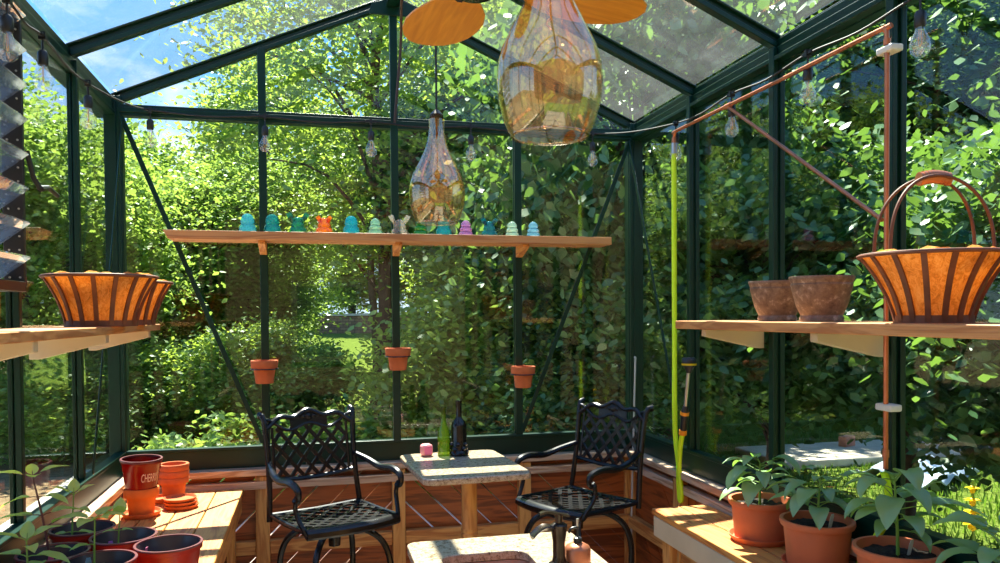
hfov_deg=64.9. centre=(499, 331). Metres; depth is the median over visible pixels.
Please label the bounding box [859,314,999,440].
shrub
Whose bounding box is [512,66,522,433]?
frame
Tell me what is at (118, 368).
frame
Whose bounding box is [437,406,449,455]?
bottle
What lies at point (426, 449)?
candle
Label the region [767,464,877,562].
plant
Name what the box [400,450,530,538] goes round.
table
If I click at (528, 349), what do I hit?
bush
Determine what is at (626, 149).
frame
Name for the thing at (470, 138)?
bulb
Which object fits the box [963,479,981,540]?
flower
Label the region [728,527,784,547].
saucer
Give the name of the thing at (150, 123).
bulb
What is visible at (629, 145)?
frame
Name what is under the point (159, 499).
saucer
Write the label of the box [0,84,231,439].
broadleaf tree
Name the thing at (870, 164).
shrub
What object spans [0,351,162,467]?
bush
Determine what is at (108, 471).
frame
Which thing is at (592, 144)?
bulb
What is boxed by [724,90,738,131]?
bulb
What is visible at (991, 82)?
broadleaf tree
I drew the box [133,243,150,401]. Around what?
trunk
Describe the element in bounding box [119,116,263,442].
frame
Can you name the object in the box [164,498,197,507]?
saucer
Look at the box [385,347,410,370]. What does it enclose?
pot
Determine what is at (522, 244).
wall shelf
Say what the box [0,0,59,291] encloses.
window
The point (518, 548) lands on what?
countertop
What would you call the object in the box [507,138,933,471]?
shrub
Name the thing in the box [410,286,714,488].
bush
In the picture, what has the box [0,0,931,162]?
string lights
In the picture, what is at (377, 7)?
frame
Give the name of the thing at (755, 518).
plant
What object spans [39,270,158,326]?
basket
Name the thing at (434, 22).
ceiling fan
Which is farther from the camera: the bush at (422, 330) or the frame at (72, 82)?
the bush at (422, 330)
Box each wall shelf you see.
[0,324,159,360]
[163,230,611,257]
[676,320,999,356]
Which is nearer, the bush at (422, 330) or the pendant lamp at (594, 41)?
the pendant lamp at (594, 41)
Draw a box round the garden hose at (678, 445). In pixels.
[671,143,684,503]
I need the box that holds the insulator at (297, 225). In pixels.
[286,212,308,231]
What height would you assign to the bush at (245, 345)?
2.491 m
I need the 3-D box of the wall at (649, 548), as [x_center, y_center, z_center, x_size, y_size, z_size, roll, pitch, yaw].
[1.419,1.227,2.359,0.073,0.826,5.327,-1,1,-14]
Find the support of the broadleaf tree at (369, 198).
on the ground at (45, 481)
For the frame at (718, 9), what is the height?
0.694 m
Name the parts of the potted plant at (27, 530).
stem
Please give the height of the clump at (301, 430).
1.161 m
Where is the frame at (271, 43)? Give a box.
[111,0,379,101]
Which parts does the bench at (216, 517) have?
rail, leg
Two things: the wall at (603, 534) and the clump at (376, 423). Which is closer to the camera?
the wall at (603, 534)
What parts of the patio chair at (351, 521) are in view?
post, armrest, leg, crest rail, rail, leg, seat frame, leg, post, armrest, leg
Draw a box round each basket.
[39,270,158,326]
[138,279,173,324]
[856,170,999,322]
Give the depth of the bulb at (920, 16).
2.49 m
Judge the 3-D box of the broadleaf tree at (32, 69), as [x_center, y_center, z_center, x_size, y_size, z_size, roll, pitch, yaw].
[-9.993,-1.930,15.356,5.035,7.026,5.506,-1,1,-17]
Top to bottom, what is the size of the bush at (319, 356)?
2.180 m
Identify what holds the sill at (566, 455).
on the wall at (603, 534)
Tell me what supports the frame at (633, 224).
on the sill at (715, 488)
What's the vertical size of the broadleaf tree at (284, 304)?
5.360 m
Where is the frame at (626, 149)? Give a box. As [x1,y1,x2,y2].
[521,141,630,431]
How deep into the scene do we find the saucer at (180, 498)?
3.87 m
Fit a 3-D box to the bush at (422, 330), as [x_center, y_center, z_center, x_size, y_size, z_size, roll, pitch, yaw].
[-0.128,0.278,8.562,3.349,3.529,3.348,0,1,28]
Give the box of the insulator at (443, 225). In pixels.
[436,218,451,234]
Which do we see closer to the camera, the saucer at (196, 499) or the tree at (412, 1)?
the saucer at (196, 499)
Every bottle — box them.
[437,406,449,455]
[449,400,468,456]
[565,518,590,562]
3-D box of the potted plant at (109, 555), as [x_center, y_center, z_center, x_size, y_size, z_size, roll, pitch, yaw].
[-1.265,0.732,2.475,0.227,0.319,0.218,-1,1,-14]
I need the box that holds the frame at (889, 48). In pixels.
[672,23,902,468]
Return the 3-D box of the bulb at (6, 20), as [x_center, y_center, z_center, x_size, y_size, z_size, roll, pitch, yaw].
[-1.555,-0.957,2.481,0.064,0.213,0.065,-1,1,-14]
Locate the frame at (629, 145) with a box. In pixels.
[628,140,679,435]
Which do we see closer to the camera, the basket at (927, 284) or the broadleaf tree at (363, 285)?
the basket at (927, 284)
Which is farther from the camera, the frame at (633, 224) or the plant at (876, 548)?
the frame at (633, 224)
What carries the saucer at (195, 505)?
on the bench at (216, 517)
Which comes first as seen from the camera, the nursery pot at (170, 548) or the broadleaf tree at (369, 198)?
the nursery pot at (170, 548)
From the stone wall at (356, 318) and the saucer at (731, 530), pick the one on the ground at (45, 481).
the stone wall at (356, 318)
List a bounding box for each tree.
[0,78,215,366]
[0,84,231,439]
[0,86,104,326]
[23,55,101,326]
[39,134,306,409]
[132,0,533,425]
[142,144,360,366]
[157,24,387,334]
[174,140,349,343]
[294,109,415,313]
[309,0,528,191]
[315,52,646,279]
[357,0,660,179]
[363,175,433,311]
[367,89,791,444]
[374,184,434,302]
[413,0,883,428]
[607,0,825,163]
[647,0,877,147]
[738,0,995,314]
[785,0,877,180]
[786,0,999,180]
[800,0,977,150]
[865,0,999,312]
[879,4,999,142]
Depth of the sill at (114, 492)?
3.68 m
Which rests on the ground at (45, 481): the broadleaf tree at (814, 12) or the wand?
the broadleaf tree at (814, 12)
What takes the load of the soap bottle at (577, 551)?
on the countertop
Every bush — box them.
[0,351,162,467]
[53,316,224,448]
[140,290,357,444]
[215,323,386,437]
[318,201,624,493]
[405,276,658,485]
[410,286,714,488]
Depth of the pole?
4.80 m
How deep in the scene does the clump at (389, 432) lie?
7.78 m
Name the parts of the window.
louver frame, opening lever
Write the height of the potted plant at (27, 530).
0.317 m
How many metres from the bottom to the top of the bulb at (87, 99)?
0.213 m
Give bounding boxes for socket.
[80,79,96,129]
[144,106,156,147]
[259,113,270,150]
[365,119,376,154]
[430,109,442,136]
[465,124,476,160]
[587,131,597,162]
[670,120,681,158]
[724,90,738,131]
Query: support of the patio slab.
on the ground at (45, 481)
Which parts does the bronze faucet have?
spout, lever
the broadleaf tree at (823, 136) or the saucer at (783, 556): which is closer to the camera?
the saucer at (783, 556)
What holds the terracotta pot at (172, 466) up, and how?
on the terracotta pot at (162, 475)
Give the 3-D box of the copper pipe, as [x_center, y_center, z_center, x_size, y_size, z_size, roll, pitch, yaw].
[1.362,-0.274,2.707,0.058,1.855,0.036,-1,1,-14]
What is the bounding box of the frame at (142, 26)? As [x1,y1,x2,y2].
[66,0,244,57]
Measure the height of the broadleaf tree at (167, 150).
6.917 m
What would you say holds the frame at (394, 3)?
attached to the wall at (603, 534)
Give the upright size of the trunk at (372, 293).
3.412 m
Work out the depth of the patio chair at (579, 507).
4.12 m
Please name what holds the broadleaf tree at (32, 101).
on the ground at (45, 481)
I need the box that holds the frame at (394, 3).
[386,0,399,6]
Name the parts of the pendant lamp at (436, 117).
cord, lamp shade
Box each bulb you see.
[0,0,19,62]
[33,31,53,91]
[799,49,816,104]
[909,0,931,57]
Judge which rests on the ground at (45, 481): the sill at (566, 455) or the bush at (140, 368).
the bush at (140, 368)
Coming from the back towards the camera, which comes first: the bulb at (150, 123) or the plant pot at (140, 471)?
the bulb at (150, 123)
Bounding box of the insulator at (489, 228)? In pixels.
[481,218,497,234]
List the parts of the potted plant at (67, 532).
stem, pot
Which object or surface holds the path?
on the ground at (45, 481)
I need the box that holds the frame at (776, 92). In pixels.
[769,47,784,478]
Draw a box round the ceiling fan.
[402,0,646,45]
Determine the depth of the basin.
2.72 m
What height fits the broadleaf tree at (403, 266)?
7.852 m
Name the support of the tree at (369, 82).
on the ground at (45, 481)
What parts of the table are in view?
turned post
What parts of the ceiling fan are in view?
fan blade, fan blade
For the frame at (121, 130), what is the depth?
3.86 m
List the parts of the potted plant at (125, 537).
stem, pot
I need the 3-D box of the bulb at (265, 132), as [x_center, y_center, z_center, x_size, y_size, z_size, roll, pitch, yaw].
[-1.287,-1.084,4.307,0.065,0.213,0.064,-1,1,-14]
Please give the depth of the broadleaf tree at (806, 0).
17.20 m
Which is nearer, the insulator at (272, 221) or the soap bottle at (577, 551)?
the soap bottle at (577, 551)
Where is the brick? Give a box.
[838,435,854,446]
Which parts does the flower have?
stem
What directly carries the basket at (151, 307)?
on the wall shelf at (38, 342)
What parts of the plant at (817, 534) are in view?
pot, stem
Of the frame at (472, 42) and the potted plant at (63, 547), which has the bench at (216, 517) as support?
the potted plant at (63, 547)
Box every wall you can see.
[158,457,635,562]
[314,313,408,333]
[623,456,856,562]
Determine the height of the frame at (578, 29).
0.694 m
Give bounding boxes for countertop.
[407,532,607,562]
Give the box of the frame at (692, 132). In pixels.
[686,96,699,449]
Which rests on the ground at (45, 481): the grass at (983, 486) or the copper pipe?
the grass at (983, 486)
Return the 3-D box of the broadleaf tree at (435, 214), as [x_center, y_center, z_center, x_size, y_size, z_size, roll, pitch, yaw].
[1.173,-0.811,10.079,5.559,4.854,5.404,-1,1,-27]
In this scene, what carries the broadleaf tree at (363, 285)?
on the ground at (45, 481)
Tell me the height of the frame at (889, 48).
1.496 m
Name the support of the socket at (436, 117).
attached to the pendant lamp at (436, 117)
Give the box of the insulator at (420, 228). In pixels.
[414,219,427,233]
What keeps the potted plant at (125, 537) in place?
on the bench at (216, 517)
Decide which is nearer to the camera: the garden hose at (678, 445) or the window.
the window
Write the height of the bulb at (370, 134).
0.213 m
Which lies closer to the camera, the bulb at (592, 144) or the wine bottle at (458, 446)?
the wine bottle at (458, 446)
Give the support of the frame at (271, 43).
on the frame at (118, 368)
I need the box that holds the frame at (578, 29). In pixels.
[511,0,695,95]
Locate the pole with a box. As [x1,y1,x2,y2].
[630,356,636,532]
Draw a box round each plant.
[719,453,799,541]
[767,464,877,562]
[842,467,988,562]
[931,510,999,562]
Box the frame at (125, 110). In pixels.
[118,104,631,141]
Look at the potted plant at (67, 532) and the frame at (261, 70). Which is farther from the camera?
the frame at (261, 70)
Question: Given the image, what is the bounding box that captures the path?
[0,469,610,562]
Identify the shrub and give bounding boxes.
[497,103,829,439]
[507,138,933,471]
[685,109,999,521]
[736,98,999,511]
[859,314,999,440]
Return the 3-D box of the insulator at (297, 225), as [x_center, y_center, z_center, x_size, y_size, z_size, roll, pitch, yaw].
[-1.098,-0.588,4.270,0.094,0.112,0.100,0,1,35]
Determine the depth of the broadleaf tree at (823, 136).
14.23 m
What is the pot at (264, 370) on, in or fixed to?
hanging from the wall at (603, 534)
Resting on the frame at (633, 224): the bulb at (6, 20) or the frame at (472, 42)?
the frame at (472, 42)
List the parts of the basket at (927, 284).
handle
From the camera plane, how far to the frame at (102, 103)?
3.33 m
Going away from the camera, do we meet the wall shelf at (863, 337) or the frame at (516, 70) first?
the wall shelf at (863, 337)
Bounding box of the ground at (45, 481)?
[0,321,999,549]
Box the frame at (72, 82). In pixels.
[66,60,85,479]
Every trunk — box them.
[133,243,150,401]
[367,245,377,396]
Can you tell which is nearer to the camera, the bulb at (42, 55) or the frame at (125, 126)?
the bulb at (42, 55)
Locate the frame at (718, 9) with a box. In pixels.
[685,0,780,48]
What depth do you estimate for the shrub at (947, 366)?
4.24 m
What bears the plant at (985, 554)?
on the saucer
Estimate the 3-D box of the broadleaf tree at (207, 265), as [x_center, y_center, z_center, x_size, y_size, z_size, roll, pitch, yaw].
[-6.323,-1.000,14.555,5.281,5.154,5.134,-1,1,-27]
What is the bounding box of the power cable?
[393,0,402,122]
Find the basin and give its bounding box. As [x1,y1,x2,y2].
[474,559,528,562]
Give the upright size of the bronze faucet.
0.180 m
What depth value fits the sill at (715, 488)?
4.02 m
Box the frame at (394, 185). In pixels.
[389,16,400,439]
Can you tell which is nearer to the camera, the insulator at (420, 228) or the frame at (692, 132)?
the frame at (692, 132)
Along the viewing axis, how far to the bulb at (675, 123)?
4.16 m
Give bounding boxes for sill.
[41,476,126,544]
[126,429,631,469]
[159,449,626,493]
[629,448,856,562]
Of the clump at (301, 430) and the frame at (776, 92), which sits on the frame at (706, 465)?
the frame at (776, 92)
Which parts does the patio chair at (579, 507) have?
leg, armrest, post, leg, seat frame, rail, crest rail, armrest, leg, post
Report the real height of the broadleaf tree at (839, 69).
10.279 m
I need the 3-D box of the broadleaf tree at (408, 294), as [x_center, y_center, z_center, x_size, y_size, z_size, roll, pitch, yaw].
[-5.496,-6.893,50.864,11.052,15.422,12.087,0,1,16]
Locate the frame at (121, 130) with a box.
[92,116,122,474]
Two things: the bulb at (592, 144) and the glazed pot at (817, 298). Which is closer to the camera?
the glazed pot at (817, 298)
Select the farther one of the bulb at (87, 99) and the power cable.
the power cable
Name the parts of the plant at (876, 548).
stem, pot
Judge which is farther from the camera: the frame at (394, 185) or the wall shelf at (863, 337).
the frame at (394, 185)
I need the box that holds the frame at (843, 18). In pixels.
[631,0,918,143]
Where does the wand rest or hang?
attached to the garden hose at (678, 445)
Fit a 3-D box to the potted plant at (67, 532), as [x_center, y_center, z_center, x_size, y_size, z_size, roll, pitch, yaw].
[-1.517,0.715,2.857,0.219,0.341,0.219,0,1,15]
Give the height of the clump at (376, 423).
1.161 m
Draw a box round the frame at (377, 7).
[369,0,414,16]
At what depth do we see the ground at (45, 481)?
9.85 m
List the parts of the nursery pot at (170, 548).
pot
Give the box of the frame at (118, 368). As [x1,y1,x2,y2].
[103,95,129,456]
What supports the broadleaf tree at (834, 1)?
on the ground at (45, 481)
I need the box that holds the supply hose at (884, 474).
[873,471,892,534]
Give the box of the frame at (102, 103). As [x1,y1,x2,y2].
[16,0,114,117]
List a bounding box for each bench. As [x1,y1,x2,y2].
[111,489,242,562]
[652,505,785,562]
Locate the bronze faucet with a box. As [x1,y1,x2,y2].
[530,510,569,562]
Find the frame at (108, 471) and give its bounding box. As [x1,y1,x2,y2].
[0,452,125,562]
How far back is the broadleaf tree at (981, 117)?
13.86 m
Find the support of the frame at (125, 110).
attached to the wall at (603, 534)
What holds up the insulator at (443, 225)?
on the wall shelf at (522, 244)
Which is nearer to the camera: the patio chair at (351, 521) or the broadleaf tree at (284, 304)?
the patio chair at (351, 521)
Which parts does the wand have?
handle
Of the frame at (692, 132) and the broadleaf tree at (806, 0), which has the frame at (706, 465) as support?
the frame at (692, 132)
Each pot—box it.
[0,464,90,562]
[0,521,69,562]
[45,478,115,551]
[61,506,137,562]
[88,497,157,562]
[119,454,162,490]
[123,485,158,514]
[133,534,202,562]
[158,476,188,496]
[159,469,188,478]
[160,461,188,472]
[250,360,278,383]
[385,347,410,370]
[510,365,535,387]
[748,280,797,320]
[789,275,854,321]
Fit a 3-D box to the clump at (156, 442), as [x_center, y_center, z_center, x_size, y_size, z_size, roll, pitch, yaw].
[-2.775,1.296,7.494,2.033,1.161,1.730,0,1,-3]
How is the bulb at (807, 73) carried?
attached to the string lights at (920, 16)
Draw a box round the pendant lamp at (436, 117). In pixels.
[409,46,464,224]
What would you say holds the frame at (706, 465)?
on the sill at (715, 488)
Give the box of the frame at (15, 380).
[6,292,25,523]
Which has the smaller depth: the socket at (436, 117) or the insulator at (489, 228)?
the socket at (436, 117)
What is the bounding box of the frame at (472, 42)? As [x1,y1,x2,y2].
[403,0,635,128]
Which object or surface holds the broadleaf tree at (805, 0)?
on the ground at (45, 481)
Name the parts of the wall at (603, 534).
rail, post, rail, post, rail, post, rail, post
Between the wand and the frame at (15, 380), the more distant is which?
the wand
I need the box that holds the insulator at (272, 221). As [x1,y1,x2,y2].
[263,214,280,231]
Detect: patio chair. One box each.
[257,404,403,562]
[515,397,653,562]
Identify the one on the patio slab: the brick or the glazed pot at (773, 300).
the brick
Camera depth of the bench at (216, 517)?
3.63 m
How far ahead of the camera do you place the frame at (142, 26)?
3.49 m
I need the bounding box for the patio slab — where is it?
[735,438,989,469]
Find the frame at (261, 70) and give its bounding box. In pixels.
[257,48,270,445]
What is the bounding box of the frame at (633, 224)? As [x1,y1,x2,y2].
[625,123,642,447]
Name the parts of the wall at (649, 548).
post, rail, post, rail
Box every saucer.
[122,507,161,519]
[155,494,163,503]
[163,493,196,503]
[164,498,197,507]
[164,501,198,510]
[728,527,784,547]
[781,553,786,562]
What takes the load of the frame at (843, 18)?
attached to the wall at (649, 548)
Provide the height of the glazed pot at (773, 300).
0.155 m
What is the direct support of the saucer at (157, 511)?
on the bench at (216, 517)
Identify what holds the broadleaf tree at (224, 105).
on the ground at (45, 481)
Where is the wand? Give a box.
[679,357,696,435]
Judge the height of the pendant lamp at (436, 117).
1.380 m
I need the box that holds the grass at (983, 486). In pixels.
[672,423,999,549]
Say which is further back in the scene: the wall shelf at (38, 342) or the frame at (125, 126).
the frame at (125, 126)
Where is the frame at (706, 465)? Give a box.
[632,430,999,562]
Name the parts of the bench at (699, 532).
leg, rail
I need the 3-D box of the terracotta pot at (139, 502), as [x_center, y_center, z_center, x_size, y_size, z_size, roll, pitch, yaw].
[-1.687,0.796,3.697,0.158,0.125,0.158,-1,1,-14]
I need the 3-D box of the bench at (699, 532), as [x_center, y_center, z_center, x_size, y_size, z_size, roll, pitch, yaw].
[1.141,1.253,2.706,0.291,0.765,2.290,-1,1,-14]
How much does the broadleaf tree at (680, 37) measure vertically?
5.952 m
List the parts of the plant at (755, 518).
pot, stem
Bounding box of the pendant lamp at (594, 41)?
[496,0,602,145]
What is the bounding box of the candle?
[420,443,432,455]
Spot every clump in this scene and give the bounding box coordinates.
[132,402,285,483]
[192,402,361,518]
[307,398,437,490]
[360,399,481,505]
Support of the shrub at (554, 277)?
on the ground at (45, 481)
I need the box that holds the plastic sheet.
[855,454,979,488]
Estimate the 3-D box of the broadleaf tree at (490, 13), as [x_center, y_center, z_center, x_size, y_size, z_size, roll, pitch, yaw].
[0.753,-4.179,17.079,8.058,11.309,7.368,0,1,9]

